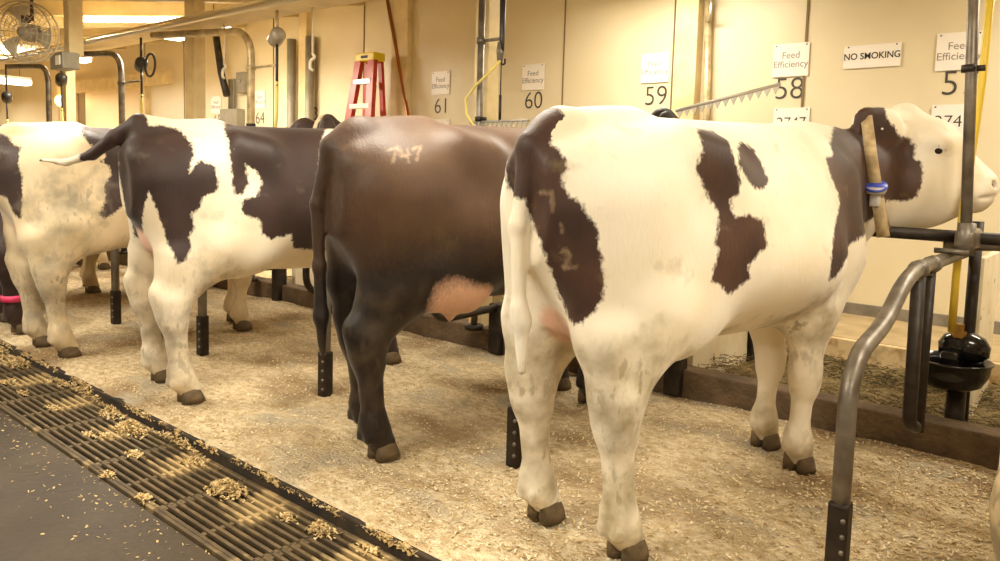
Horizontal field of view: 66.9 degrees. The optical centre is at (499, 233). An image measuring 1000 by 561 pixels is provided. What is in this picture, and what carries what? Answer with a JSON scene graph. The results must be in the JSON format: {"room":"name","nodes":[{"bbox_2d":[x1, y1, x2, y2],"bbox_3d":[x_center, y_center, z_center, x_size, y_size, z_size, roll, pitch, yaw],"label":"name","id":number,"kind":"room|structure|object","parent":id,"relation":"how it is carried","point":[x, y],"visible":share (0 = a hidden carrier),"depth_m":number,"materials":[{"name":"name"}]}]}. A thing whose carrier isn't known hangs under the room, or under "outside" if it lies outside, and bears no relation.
{"room":"cow barn","nodes":[
{"label":"cow barn","id":0,"kind":"room"},
{"bbox_2d":[0,410,219,560],"bbox_3d":[-8.078,0.967,5.171,27.200,0.625,5.250,6,7,40],"label":"floor","id":1,"kind":"structure","parent":0,"point":[21,539],"depth_m":2.79,"materials":[{"name":"concrete"}]},
{"bbox_2d":[0,351,35,373],"bbox_3d":[-3.228,0.838,4.743,0.598,0.050,0.398,6,7,40],"label":"grate","id":2,"kind":"object","parent":1,"relation":"on","point":[2,361],"visible":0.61,"depth_m":4.71,"materials":[{"name":"metal"}]},
{"bbox_2d":[0,368,72,402],"bbox_3d":[-2.772,0.885,4.356,0.598,0.050,0.398,6,7,40],"label":"grate","id":3,"kind":"object","parent":1,"relation":"on","point":[36,385],"visible":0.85,"depth_m":4.34,"materials":[{"name":"metal"}]},
{"bbox_2d":[0,390,117,434],"bbox_3d":[-2.316,0.931,3.968,0.598,0.050,0.398,6,7,40],"label":"grate","id":4,"kind":"object","parent":1,"relation":"on","point":[79,408],"visible":0.82,"depth_m":3.94,"materials":[{"name":"metal"}]},
{"bbox_2d":[37,413,172,469],"bbox_3d":[-1.861,0.978,3.581,0.598,0.050,0.398,6,7,40],"label":"grate","id":5,"kind":"object","parent":1,"relation":"on","point":[73,451],"visible":0.74,"depth_m":3.53,"materials":[{"name":"metal"}]},
{"bbox_2d":[0,339,417,557],"bbox_3d":[-2.440,0.869,4.108,7.142,0.069,0.534,6,7,40],"label":"clump","id":6,"kind":"object","parent":5,"relation":"on","point":[225,485],"visible":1,"depth_m":3.34,"materials":[{"name":"brown"}]},
{"bbox_2d":[0,414,209,560],"bbox_3d":[-2.439,0.960,3.436,6.007,0.011,0.563,6,7,40],"label":"wood shavings","id":7,"kind":"object","parent":1,"relation":"on","point":[86,526],"visible":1,"depth_m":2.91,"materials":[{"name":"brown"}]},
{"bbox_2d":[88,443,246,514],"bbox_3d":[-1.405,1.024,3.193,0.598,0.050,0.398,6,7,40],"label":"grate","id":8,"kind":"object","parent":1,"relation":"on","point":[176,472],"visible":0.77,"depth_m":3.17,"materials":[{"name":"metal"}]},
{"bbox_2d":[154,479,336,560],"bbox_3d":[-0.949,1.071,2.805,0.598,0.050,0.398,6,7,40],"label":"grate","id":9,"kind":"object","parent":1,"relation":"on","point":[265,514],"visible":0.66,"depth_m":2.77,"materials":[{"name":"metal"}]},
{"bbox_2d":[255,527,402,560],"bbox_3d":[-0.494,1.117,2.418,0.598,0.050,0.398,6,7,40],"label":"grate","id":10,"kind":"object","parent":1,"relation":"on","point":[304,549],"visible":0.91,"depth_m":2.58,"materials":[{"name":"metal"}]},
{"bbox_2d":[127,248,291,277],"bbox_3d":[-4.192,0.493,9.683,27.200,0.400,1.210,6,7,40],"label":"floor","id":11,"kind":"structure","parent":0,"point":[266,274],"depth_m":8.45,"materials":[{"name":"concrete"}]},
{"bbox_2d":[292,268,313,286],"bbox_3d":[-1.617,0.263,7.218,0.064,0.630,0.820,6,7,40],"label":"board","id":12,"kind":"object","parent":11,"relation":"on","point":[297,277],"visible":0.02,"depth_m":6.93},
{"bbox_2d":[106,248,999,470],"bbox_3d":[-4.629,0.451,9.165,27.200,0.550,0.140,6,7,40],"label":"curb","id":13,"kind":"object","parent":11,"relation":"attached to","point":[976,444],"depth_m":3.87,"materials":[{"name":"wood"}]},
{"bbox_2d":[60,28,75,121],"bbox_3d":[-5.646,-1.301,9.925,0.160,2.850,0.120,6,7,40],"label":"support post","id":14,"kind":"object","parent":13,"relation":"on","point":[69,91],"depth_m":9.82,"materials":[{"name":"paint"}]},
{"bbox_2d":[184,0,205,118],"bbox_3d":[-3.132,-1.044,7.787,0.200,2.850,0.120,6,7,40],"label":"support post","id":15,"kind":"object","parent":13,"relation":"on","point":[194,46],"depth_m":7.67,"materials":[{"name":"paint"}]},
{"bbox_2d":[0,0,368,69],"bbox_3d":[-4.744,-2.167,8.715,27.200,0.035,0.420,6,7,40],"label":"overhead beam","id":16,"kind":"structure","parent":15,"relation":"attached to","point":[303,6],"depth_m":6.87,"materials":[{"name":"paint"}]},
{"bbox_2d":[1,64,12,123],"bbox_3d":[-6.959,-1.702,10.693,0.134,1.359,0.240,-1,6,-31],"label":"meter","id":17,"kind":"object","parent":16,"relation":"hanging from","point":[6,97],"visible":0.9,"depth_m":10.62,"materials":[{"name":"grey"}]},
{"bbox_2d":[0,69,32,85],"bbox_3d":[-8.706,-2.918,12.946,0.260,0.645,1.200,6,7,40],"label":"fluorescent light","id":18,"kind":"object","parent":16,"relation":"on","point":[12,80],"visible":0.89,"depth_m":13.19,"materials":[{"name":"white plastic"}]},
{"bbox_2d":[0,77,31,85],"bbox_3d":[-8.713,-2.644,12.970,0.240,0.095,1.180,6,7,40],"label":"diffuser","id":19,"kind":"object","parent":18,"relation":"attached to","point":[23,81],"depth_m":13.19,"materials":[{"name":"beige"}]},
{"bbox_2d":[6,64,51,121],"bbox_3d":[-6.349,-1.138,10.229,1.076,2.334,0.128,4,6,30],"label":"pipe","id":20,"kind":"object","parent":16,"relation":"attached to","point":[42,67],"visible":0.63,"depth_m":9.92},
{"bbox_2d":[55,71,67,121],"bbox_3d":[-5.440,-1.554,9.400,0.134,1.344,0.241,-1,6,-31],"label":"meter","id":21,"kind":"object","parent":16,"relation":"hanging from","point":[61,79],"visible":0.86,"depth_m":9.33,"materials":[{"name":"grey"}]},
{"bbox_2d":[84,51,139,253],"bbox_3d":[-4.511,-0.956,8.732,1.460,2.334,0.129,5,6,33],"label":"pipe","id":22,"kind":"object","parent":16,"relation":"attached to","point":[121,83],"visible":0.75,"depth_m":8.51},
{"bbox_2d":[134,38,155,113],"bbox_3d":[-3.748,-1.463,7.951,0.335,1.179,0.156,6,7,40],"label":"meter","id":23,"kind":"object","parent":16,"relation":"hanging from","point":[141,63],"visible":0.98,"depth_m":7.89,"materials":[{"name":"grey"}]},
{"bbox_2d":[0,0,302,62],"bbox_3d":[-4.895,-2.113,8.544,27.200,0.051,0.052,6,7,40],"label":"overhead pipeline","id":24,"kind":"object","parent":16,"relation":"attached to","point":[271,3],"visible":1,"depth_m":6.80,"materials":[{"name":"silver metal"}]},
{"bbox_2d":[150,28,278,281],"bbox_3d":[-2.665,-0.762,7.104,1.790,2.333,0.139,5,6,32],"label":"pipe","id":25,"kind":"object","parent":16,"relation":"attached to","point":[251,68],"visible":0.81,"depth_m":6.80,"materials":[{"name":"metal"}]},
{"bbox_2d":[221,24,226,78],"bbox_3d":[-2.565,-1.690,7.036,0.082,0.500,0.024,6,7,40],"label":"hook","id":26,"kind":"object","parent":16,"relation":"hanging from","point":[224,63],"visible":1,"depth_m":7.03,"materials":[{"name":"beige"}]},
{"bbox_2d":[267,10,285,126],"bbox_3d":[-1.887,-1.210,6.378,0.127,1.306,0.235,-1,6,-31],"label":"meter","id":27,"kind":"object","parent":16,"relation":"hanging from","point":[276,37],"visible":0.91,"depth_m":6.31,"materials":[{"name":"beige"}]},
{"bbox_2d":[309,7,315,70],"bbox_3d":[-1.525,-1.579,6.152,0.082,0.510,0.024,6,7,40],"label":"hook","id":28,"kind":"object","parent":16,"relation":"hanging from","point":[312,53],"visible":1,"depth_m":6.14,"materials":[{"name":"beige"}]},
{"bbox_2d":[464,0,499,330],"bbox_3d":[-0.101,-0.522,5.024,0.245,2.360,0.130,6,7,40],"label":"pipe","id":29,"kind":"object","parent":16,"relation":"attached to","point":[481,40],"visible":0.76,"depth_m":5.00,"materials":[{"name":"metal"}]},
{"bbox_2d":[465,0,505,124],"bbox_3d":[-0.019,-1.119,4.895,0.511,1.125,0.077,5,6,34],"label":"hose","id":30,"kind":"object","parent":16,"relation":"hanging from","point":[500,45],"visible":0.92,"depth_m":4.88,"materials":[{"name":"yellow"}]},
{"bbox_2d":[470,119,528,126],"bbox_3d":[-0.010,-0.717,4.934,0.500,0.059,0.018,6,7,40],"label":"bar","id":31,"kind":"object","parent":30,"relation":"attached to","point":[506,121],"visible":0.76,"depth_m":4.89,"materials":[{"name":"beige"}]},
{"bbox_2d":[960,0,985,253],"bbox_3d":[2.004,-0.701,3.208,0.122,1.572,0.068,6,7,40],"label":"pipe","id":32,"kind":"object","parent":16,"relation":"attached to","point":[971,66],"visible":0.83,"depth_m":3.21,"materials":[{"name":"metal"}]},
{"bbox_2d":[871,226,999,245],"bbox_3d":[-4.611,-0.669,9.051,27.200,0.055,0.056,6,7,40],"label":"rail","id":33,"kind":"object","parent":32,"relation":"attached to","point":[939,235],"visible":0.02,"depth_m":3.44,"materials":[{"name":"metal"}]},
{"bbox_2d":[934,222,981,255],"bbox_3d":[2.015,0.017,3.323,0.150,0.140,0.202,6,7,40],"label":"clamp","id":34,"kind":"object","parent":33,"relation":"attached to","point":[967,235],"visible":0.98,"depth_m":3.23,"materials":[{"name":"metal"}]},
{"bbox_2d":[943,242,999,250],"bbox_3d":[2.232,0.056,3.407,0.414,0.062,0.057,4,6,26],"label":"stub","id":35,"kind":"object","parent":33,"relation":"attached to","point":[950,245],"visible":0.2,"depth_m":3.41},
{"bbox_2d":[468,0,499,325],"bbox_3d":[-0.102,-0.734,5.210,0.120,2.850,0.120,6,7,40],"label":"support post","id":36,"kind":"object","parent":13,"relation":"on","point":[492,10],"visible":0.21,"depth_m":5.13,"materials":[{"name":"paint"}]},
{"bbox_2d":[269,275,999,427],"bbox_3d":[0.865,0.762,5.366,8.500,0.088,1.210,6,7,40],"label":"litter","id":37,"kind":"object","parent":11,"relation":"on","point":[883,389],"visible":0.04,"depth_m":4.44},
{"bbox_2d":[698,354,999,428],"bbox_3d":[1.753,0.860,4.161,2.704,0.175,0.638,6,7,40],"label":"hay","id":38,"kind":"object","parent":37,"relation":"on","point":[727,368],"visible":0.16,"depth_m":4.05},
{"bbox_2d":[687,331,754,371],"bbox_3d":[1.389,0.566,4.709,0.085,0.630,0.894,6,7,40],"label":"board","id":39,"kind":"object","parent":11,"relation":"on","point":[740,343],"visible":0.2,"depth_m":4.73,"materials":[{"name":"beige wood"}]},
{"bbox_2d":[743,347,999,411],"bbox_3d":[2.206,0.859,4.701,2.690,0.117,0.523,6,7,40],"label":"hay","id":40,"kind":"object","parent":11,"relation":"on","point":[884,377],"visible":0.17,"depth_m":4.53,"materials":[{"name":"brown"}]},
{"bbox_2d":[928,323,994,420],"bbox_3d":[2.135,0.742,3.597,0.342,0.638,0.342,6,7,40],"label":"bowl","id":41,"kind":"object","parent":11,"relation":"on","point":[946,374],"visible":0.84,"depth_m":3.52,"materials":[{"name":"black metal"}]},
{"bbox_2d":[947,0,994,332],"bbox_3d":[2.139,-0.560,3.434,0.076,2.064,0.147,2,5,2],"label":"hose","id":42,"kind":"object","parent":41,"relation":"attached to","point":[989,6],"visible":0.61,"depth_m":3.37,"materials":[{"name":"yellow"}]},
{"bbox_2d":[961,221,984,420],"bbox_3d":[2.248,0.469,3.628,0.051,1.060,0.052,6,7,40],"label":"post","id":43,"kind":"object","parent":11,"relation":"on","point":[974,263],"visible":0.52,"depth_m":3.60,"materials":[{"name":"metal"}]},
{"bbox_2d":[969,251,999,415],"bbox_3d":[2.653,0.533,4.174,0.064,0.860,0.630,6,7,40],"label":"board","id":44,"kind":"object","parent":11,"relation":"on","point":[989,272],"visible":0.3,"depth_m":4.13,"materials":[{"name":"wood"}]},
{"bbox_2d":[0,261,996,560],"bbox_3d":[-5.389,0.722,8.303,27.200,0.717,2.202,6,7,40],"label":"floor","id":45,"kind":"structure","parent":0,"point":[77,300],"depth_m":3.34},
{"bbox_2d":[0,125,23,333],"bbox_3d":[-3.091,-0.143,6.396,0.811,1.500,2.679,4,6,29],"label":"cow","id":46,"kind":"object","parent":45,"relation":"on","point":[11,311],"visible":0.06,"depth_m":5.24},
{"bbox_2d":[79,253,100,293],"bbox_3d":[-3.977,-0.230,7.045,0.765,1.511,2.751,6,7,44],"label":"cow","id":47,"kind":"object","parent":45,"relation":"on","point":[87,273],"visible":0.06,"depth_m":6.90},
{"bbox_2d":[76,252,110,269],"bbox_3d":[-4.900,-0.371,8.371,0.771,1.509,2.740,6,7,44],"label":"cow","id":48,"kind":"object","parent":45,"relation":"on","point":[103,262],"visible":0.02,"depth_m":8.42},
{"bbox_2d":[0,113,340,358],"bbox_3d":[-2.130,-0.120,5.560,2.757,1.652,0.776,-3,7,-43],"label":"cow","id":49,"kind":"object","parent":45,"relation":"on","point":[55,216],"visible":0.38,"depth_m":4.65},
{"bbox_2d":[110,249,286,324],"bbox_3d":[-2.077,0.148,6.663,0.100,0.950,2.608,6,7,40],"label":"divider","id":50,"kind":"object","parent":45,"relation":"on","point":[279,276],"visible":0.18,"depth_m":5.71,"materials":[{"name":"metal"}]},
{"bbox_2d":[39,113,401,404],"bbox_3d":[-1.037,0.050,4.658,2.970,1.532,0.771,-3,7,-41],"label":"cow","id":51,"kind":"object","parent":45,"relation":"on","point":[206,202],"visible":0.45,"depth_m":3.86},
{"bbox_2d":[0,340,441,560],"bbox_3d":[-6.093,0.794,7.484,27.200,0.678,0.026,6,7,40],"label":"gutter lip","id":52,"kind":"structure","parent":45,"relation":"attached to","point":[346,521],"depth_m":3.20,"materials":[{"name":"metal"}]},
{"bbox_2d":[196,268,313,355],"bbox_3d":[-1.090,0.249,5.823,0.100,0.950,2.608,6,7,40],"label":"divider","id":53,"kind":"object","parent":45,"relation":"on","point":[202,319],"visible":0.22,"depth_m":4.87,"materials":[{"name":"metal"}]},
{"bbox_2d":[318,289,503,396],"bbox_3d":[-0.103,0.350,4.984,0.100,0.950,2.608,6,7,40],"label":"divider","id":54,"kind":"object","parent":45,"relation":"on","point":[495,334],"visible":0.17,"depth_m":4.68,"materials":[{"name":"metal"}]},
{"bbox_2d":[309,108,679,462],"bbox_3d":[0.259,0.087,4.007,2.729,1.643,0.753,-3,7,-45],"label":"cow","id":55,"kind":"object","parent":45,"relation":"on","point":[405,210],"visible":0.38,"depth_m":3.12},
{"bbox_2d":[0,295,996,560],"bbox_3d":[-0.472,0.880,4.113,7.113,0.047,2.158,6,7,40],"label":"wood shavings","id":56,"kind":"object","parent":45,"relation":"on","point":[975,493],"visible":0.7,"depth_m":3.15,"materials":[{"name":"beige"}]},
{"bbox_2d":[506,358,686,468],"bbox_3d":[0.900,0.452,4.131,0.100,0.950,2.608,6,7,40],"label":"divider","id":57,"kind":"object","parent":45,"relation":"on","point":[673,376],"visible":0.12,"depth_m":3.19,"materials":[{"name":"metal"}]},
{"bbox_2d":[500,103,999,560],"bbox_3d":[1.043,0.205,3.121,2.573,1.607,0.819,-2,6,-33],"label":"cow","id":58,"kind":"object","parent":45,"relation":"on","point":[634,239],"visible":0.98,"depth_m":2.46},
{"bbox_2d":[824,253,968,560],"bbox_3d":[1.887,0.553,3.291,0.072,0.950,2.608,6,7,40],"label":"divider","id":59,"kind":"object","parent":45,"relation":"on","point":[919,278],"visible":1,"depth_m":2.56,"materials":[{"name":"metal"}]},
{"bbox_2d":[989,458,999,560],"bbox_3d":[2.180,0.354,2.205,2.757,1.532,0.798,-3,7,-43],"label":"cow","id":60,"kind":"object","parent":45,"relation":"on","point":[994,503],"visible":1,"depth_m":1.65},
{"bbox_2d":[0,0,999,321],"bbox_3d":[-3.034,-1.382,10.819,27.200,4.000,0.200,6,7,40],"label":"wall","id":61,"kind":"structure","parent":0,"point":[606,41],"depth_m":7.12,"materials":[{"name":"paint"}]},
{"bbox_2d":[85,87,138,127],"bbox_3d":[-7.299,-1.554,14.299,2.400,2.300,0.050,6,7,40],"label":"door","id":62,"kind":"structure","parent":61,"relation":"in","point":[102,109],"depth_m":14.31,"materials":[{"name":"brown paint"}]},
{"bbox_2d":[57,70,172,125],"bbox_3d":[-7.363,-1.662,14.288,4.700,2.525,0.140,6,7,40],"label":"door frame","id":63,"kind":"structure","parent":61,"relation":"attached to","point":[161,77],"depth_m":13.83,"materials":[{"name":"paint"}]},
{"bbox_2d":[183,40,184,118],"bbox_3d":[-5.223,-1.811,12.530,0.010,3.065,0.010,6,7,40],"label":"trim","id":64,"kind":"structure","parent":61,"relation":"attached to","point":[183,40],"depth_m":12.47,"materials":[{"name":"brown"}]},
{"bbox_2d":[211,96,220,112],"bbox_3d":[-4.444,-2.022,11.840,0.285,0.262,0.012,6,7,40],"label":"paper sign","id":65,"kind":"object","parent":61,"relation":"attached to","point":[215,100],"visible":0.99,"depth_m":11.84,"materials":[{"name":"white"}]},
{"bbox_2d":[220,79,244,125],"bbox_3d":[-4.042,-1.960,11.422,0.480,0.750,0.140,6,7,40],"label":"electrical box","id":66,"kind":"object","parent":61,"relation":"attached to","point":[232,115],"visible":0.68,"depth_m":11.37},
{"bbox_2d":[236,72,246,93],"bbox_3d":[-3.809,-2.240,11.198,0.220,0.300,0.150,6,7,40],"label":"switch box","id":67,"kind":"object","parent":61,"relation":"attached to","point":[241,77],"visible":0.81,"depth_m":11.14,"materials":[{"name":"beige"}]},
{"bbox_2d":[255,90,264,108],"bbox_3d":[-3.509,-1.962,11.042,0.285,0.262,0.012,6,7,40],"label":"paper sign","id":68,"kind":"object","parent":61,"relation":"attached to","point":[259,95],"visible":1,"depth_m":11.03,"materials":[{"name":"white"}]},
{"bbox_2d":[273,18,273,126],"bbox_3d":[-3.248,-1.609,10.850,0.010,3.065,0.010,6,7,40],"label":"trim","id":69,"kind":"structure","parent":61,"relation":"attached to","point":[273,18],"depth_m":10.80,"materials":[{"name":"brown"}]},
{"bbox_2d":[285,38,295,127],"bbox_3d":[-2.877,-1.298,10.426,0.160,2.720,0.160,6,7,40],"label":"pipe","id":70,"kind":"object","parent":61,"relation":"attached to","point":[291,43],"visible":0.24,"depth_m":10.31,"materials":[{"name":"metal"}]},
{"bbox_2d":[298,11,311,118],"bbox_3d":[-2.647,-1.542,10.280,0.180,3.065,0.100,6,7,40],"label":"trim","id":71,"kind":"structure","parent":61,"relation":"attached to","point":[305,19],"depth_m":10.17,"materials":[{"name":"paint"}]},
{"bbox_2d":[305,36,314,120],"bbox_3d":[-2.558,-1.265,10.155,0.160,2.720,0.160,6,7,40],"label":"pipe","id":72,"kind":"object","parent":61,"relation":"attached to","point":[309,75],"visible":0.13,"depth_m":10.04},
{"bbox_2d":[363,5,364,88],"bbox_3d":[-1.729,-1.453,9.558,0.010,3.065,0.010,6,7,40],"label":"trim","id":73,"kind":"structure","parent":61,"relation":"attached to","point":[364,5],"depth_m":9.47,"materials":[{"name":"brown"}]},
{"bbox_2d":[386,0,409,115],"bbox_3d":[-1.154,-1.610,8.961,0.625,2.489,0.047,5,6,35],"label":"copper pipe","id":74,"kind":"object","parent":61,"relation":"attached to","point":[387,1],"visible":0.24,"depth_m":8.96,"materials":[{"name":"brown"}]},
{"bbox_2d":[390,0,412,115],"bbox_3d":[-1.190,-1.394,9.054,0.280,3.065,0.080,6,7,40],"label":"trim","id":75,"kind":"structure","parent":61,"relation":"attached to","point":[402,10],"depth_m":8.93,"materials":[{"name":"paint"}]},
{"bbox_2d":[431,71,449,94],"bbox_3d":[-0.679,-1.722,8.632,0.285,0.262,0.012,6,7,40],"label":"paper sign","id":76,"kind":"object","parent":61,"relation":"attached to","point":[440,79],"visible":1,"depth_m":8.63,"materials":[{"name":"white"}]},
{"bbox_2d":[434,119,449,123],"bbox_3d":[-0.684,-1.193,8.669,0.285,0.243,0.012,6,7,40],"label":"paper sign","id":77,"kind":"object","parent":61,"relation":"attached to","point":[444,121],"visible":0.02,"depth_m":8.62,"materials":[{"name":"white"}]},
{"bbox_2d":[522,63,544,90],"bbox_3d":[0.337,-1.611,7.768,0.285,0.262,0.012,6,7,40],"label":"paper sign","id":78,"kind":"object","parent":61,"relation":"attached to","point":[532,74],"visible":1,"depth_m":7.76,"materials":[{"name":"white"}]},
{"bbox_2d":[525,92,541,107],"bbox_3d":[0.346,-1.378,7.787,0.220,0.168,0.002,6,7,40],"label":"number","id":79,"kind":"object","parent":61,"relation":"attached to","point":[526,100],"visible":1,"depth_m":7.78,"materials":[{"name":"grey"}]},
{"bbox_2d":[561,0,565,105],"bbox_3d":[0.618,-1.213,7.562,0.010,3.065,0.010,6,7,40],"label":"trim","id":80,"kind":"structure","parent":61,"relation":"attached to","point":[565,0],"depth_m":7.51,"materials":[{"name":"brown"}]},
{"bbox_2d":[640,52,669,82],"bbox_3d":[1.403,-1.505,6.861,0.285,0.262,0.012,6,7,40],"label":"paper sign","id":81,"kind":"object","parent":61,"relation":"attached to","point":[654,66],"visible":1,"depth_m":6.86,"materials":[{"name":"white"}]},
{"bbox_2d":[645,86,666,104],"bbox_3d":[1.416,-1.258,6.877,0.218,0.168,0.002,6,7,40],"label":"number","id":82,"kind":"object","parent":61,"relation":"attached to","point":[664,87],"visible":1,"depth_m":6.86,"materials":[{"name":"grey"}]},
{"bbox_2d":[670,0,675,109],"bbox_3d":[1.529,-1.120,6.787,0.010,3.065,0.010,6,7,40],"label":"trim","id":83,"kind":"structure","parent":61,"relation":"attached to","point":[675,0],"depth_m":6.74,"materials":[{"name":"brown"}]},
{"bbox_2d":[672,0,704,119],"bbox_3d":[1.626,-1.104,6.632,0.210,3.065,0.120,6,7,40],"label":"trim","id":84,"kind":"structure","parent":61,"relation":"attached to","point":[689,28],"depth_m":6.54,"materials":[{"name":"paint"}]},
{"bbox_2d":[702,0,712,120],"bbox_3d":[1.751,-0.996,6.494,0.147,2.952,0.141,6,7,40],"label":"pipe","id":85,"kind":"object","parent":61,"relation":"attached to","point":[708,26],"depth_m":6.47,"materials":[{"name":"metal"}]},
{"bbox_2d":[775,77,801,98],"bbox_3d":[2.331,-1.175,6.099,0.220,0.168,0.002,6,7,40],"label":"number","id":86,"kind":"object","parent":61,"relation":"attached to","point":[799,78],"visible":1,"depth_m":6.08,"materials":[{"name":"grey"}]},
{"bbox_2d":[772,42,809,77],"bbox_3d":[2.332,-1.396,6.072,0.285,0.262,0.012,6,7,40],"label":"paper sign","id":87,"kind":"object","parent":61,"relation":"attached to","point":[791,59],"visible":1,"depth_m":6.07,"materials":[{"name":"white"}]},
{"bbox_2d":[773,107,809,122],"bbox_3d":[2.342,-0.894,6.095,0.285,0.243,0.012,6,7,40],"label":"paper sign","id":88,"kind":"object","parent":61,"relation":"attached to","point":[801,113],"visible":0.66,"depth_m":6.09,"materials":[{"name":"white"}]},
{"bbox_2d":[801,0,809,106],"bbox_3d":[2.410,-1.030,6.038,0.018,3.065,0.010,6,7,40],"label":"trim","id":89,"kind":"structure","parent":61,"relation":"attached to","point":[808,1],"depth_m":5.99,"materials":[{"name":"brown"}]},
{"bbox_2d":[843,42,901,68],"bbox_3d":[2.790,-1.337,5.683,0.400,0.170,0.012,6,7,40],"label":"paper sign","id":90,"kind":"object","parent":61,"relation":"attached to","point":[885,54],"visible":1,"depth_m":5.68,"materials":[{"name":"white"}]},
{"bbox_2d":[842,302,999,334],"bbox_3d":[-3.145,-0.022,10.852,27.200,0.090,0.025,6,7,40],"label":"baseboard","id":91,"kind":"structure","parent":61,"relation":"attached to","point":[941,320],"depth_m":5.63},
{"bbox_2d":[931,104,963,135],"bbox_3d":[3.210,-0.794,5.358,0.285,0.243,0.012,6,7,40],"label":"paper sign","id":92,"kind":"object","parent":61,"relation":"attached to","point":[953,114],"visible":0.5,"depth_m":5.36,"materials":[{"name":"white"}]},
{"bbox_2d":[935,30,982,70],"bbox_3d":[3.223,-1.285,5.315,0.285,0.262,0.012,6,7,40],"label":"paper sign","id":93,"kind":"object","parent":61,"relation":"attached to","point":[951,47],"visible":0.7,"depth_m":5.34,"materials":[{"name":"white"}]},
{"bbox_2d":[942,71,978,94],"bbox_3d":[3.241,-1.066,5.326,0.224,0.166,0.002,6,7,40],"label":"number","id":94,"kind":"object","parent":61,"relation":"attached to","point":[947,72],"visible":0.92,"depth_m":5.37,"materials":[{"name":"grey"}]},
{"bbox_2d":[675,83,780,117],"bbox_3d":[1.170,-0.689,3.925,0.564,0.164,0.018,6,7,40],"label":"bar","id":95,"kind":"object","parent":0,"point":[776,86],"visible":1,"depth_m":3.91,"materials":[{"name":"beige"}]},
{"bbox_2d":[492,295,999,385],"bbox_3d":[-3.471,0.343,10.512,27.200,0.595,1.000,6,7,40],"label":"alley","id":96,"kind":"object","parent":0,"point":[895,356],"depth_m":4.82,"materials":[{"name":"concrete"}]},
{"bbox_2d":[832,313,999,362],"bbox_3d":[-3.453,0.046,10.498,27.200,0.009,0.970,6,7,40],"label":"alley","id":97,"kind":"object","parent":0,"point":[849,326],"depth_m":5.20,"materials":[{"name":"concrete"}]},
{"bbox_2d":[344,52,385,119],"bbox_3d":[-1.656,-0.955,8.960,0.790,2.360,0.510,6,7,40],"label":"step ladder","id":98,"kind":"object","parent":97,"relation":"on","point":[372,60],"visible":0.37,"depth_m":8.93,"materials":[{"name":"red"}]},
{"bbox_3d":[-6.374,-2.551,6.752,27.200,0.996,10.600,6,7,40],"label":"ceiling","id":99,"kind":"structure","parent":0,"visible":0},
{"bbox_2d":[17,44,41,52],"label":"fluorescent light","id":100,"kind":"object","parent":99,"relation":"hanging from","point":[23,49],"depth_m":10.26,"materials":[{"name":"white plastic"}]},
{"bbox_2d":[0,0,59,63],"bbox_3d":[-3.973,-1.817,6.373,0.513,0.767,0.254,2,5,0],"label":"fan","id":101,"kind":"object","parent":99,"relation":"hanging from","point":[27,32],"visible":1,"depth_m":6.33,"materials":[{"name":"metal"}]},
{"bbox_2d":[1,28,127,37],"bbox_3d":[-6.565,-2.695,10.070,0.120,1.034,5.400,6,7,40],"label":"ceiling","id":102,"kind":"structure","parent":99,"relation":"attached to","point":[87,32],"depth_m":10.79,"materials":[{"name":"paint"}]},
{"bbox_2d":[63,0,83,56],"bbox_3d":[-3.723,-1.896,6.604,0.120,0.680,0.120,6,7,40],"label":"support post","id":103,"kind":"object","parent":99,"relation":"attached to","point":[72,9],"visible":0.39,"depth_m":6.57,"materials":[{"name":"paint"}]},
{"bbox_2d":[50,51,79,71],"bbox_3d":[-3.764,-1.490,6.542,0.280,0.140,0.148,6,7,40],"label":"junction box","id":104,"kind":"object","parent":103,"relation":"attached to","point":[60,61],"visible":1,"depth_m":6.46,"materials":[{"name":"grey metal"}]},
{"bbox_2d":[0,37,160,44],"bbox_3d":[-7.590,-2.800,10.943,0.120,1.034,5.400,6,7,40],"label":"ceiling","id":105,"kind":"structure","parent":99,"relation":"attached to","point":[53,39],"depth_m":11.67,"materials":[{"name":"paint"}]},
{"bbox_2d":[80,57,92,62],"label":"fluorescent light","id":106,"kind":"object","parent":99,"relation":"hanging from","point":[85,59],"depth_m":10.84,"materials":[{"name":"white plastic"}]},
{"bbox_2d":[0,16,246,28],"bbox_3d":[-5.540,-2.590,9.198,0.120,1.034,5.400,6,7,40],"label":"ceiling","id":107,"kind":"structure","parent":99,"relation":"attached to","point":[59,19],"depth_m":9.51,"materials":[{"name":"paint"}]},
{"bbox_2d":[83,16,177,22],"bbox_3d":[-4.320,-2.599,8.851,0.260,0.390,1.200,6,7,40],"label":"fluorescent light","id":108,"kind":"object","parent":99,"relation":"hanging from","point":[85,19],"visible":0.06,"depth_m":8.75,"materials":[{"name":"white plastic"}]},
{"bbox_2d":[0,0,298,17],"bbox_3d":[-4.515,-2.486,8.326,0.120,1.034,5.400,6,7,40],"label":"ceiling","id":109,"kind":"structure","parent":99,"relation":"attached to","point":[55,7],"depth_m":8.53,"materials":[{"name":"paint"}]},
{"bbox_2d":[167,3,231,40],"bbox_3d":[-3.561,-2.510,8.826,1.200,0.395,0.260,6,7,40],"label":"fluorescent light","id":110,"kind":"object","parent":99,"relation":"hanging from","point":[174,39],"visible":0.09,"depth_m":9.08,"materials":[{"name":"white plastic"}]},
{"bbox_2d":[167,27,229,40],"bbox_3d":[-3.565,-2.361,8.839,1.180,0.095,0.240,6,7,40],"label":"diffuser","id":111,"kind":"object","parent":110,"relation":"attached to","point":[175,39],"depth_m":9.13,"materials":[{"name":"beige"}]},
{"bbox_2d":[213,36,229,96],"bbox_3d":[-4.163,-2.600,11.252,0.114,1.130,0.513,-3,7,-44],"label":"duct","id":112,"kind":"object","parent":99,"relation":"hanging from","point":[216,39],"visible":0.67,"depth_m":11.20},
{"bbox_2d":[83,0,364,5],"bbox_3d":[-3.490,-2.381,7.455,0.120,1.034,5.400,6,7,40],"label":"ceiling","id":113,"kind":"structure","parent":99,"relation":"attached to","point":[176,1],"depth_m":7.95,"materials":[{"name":"paint"}]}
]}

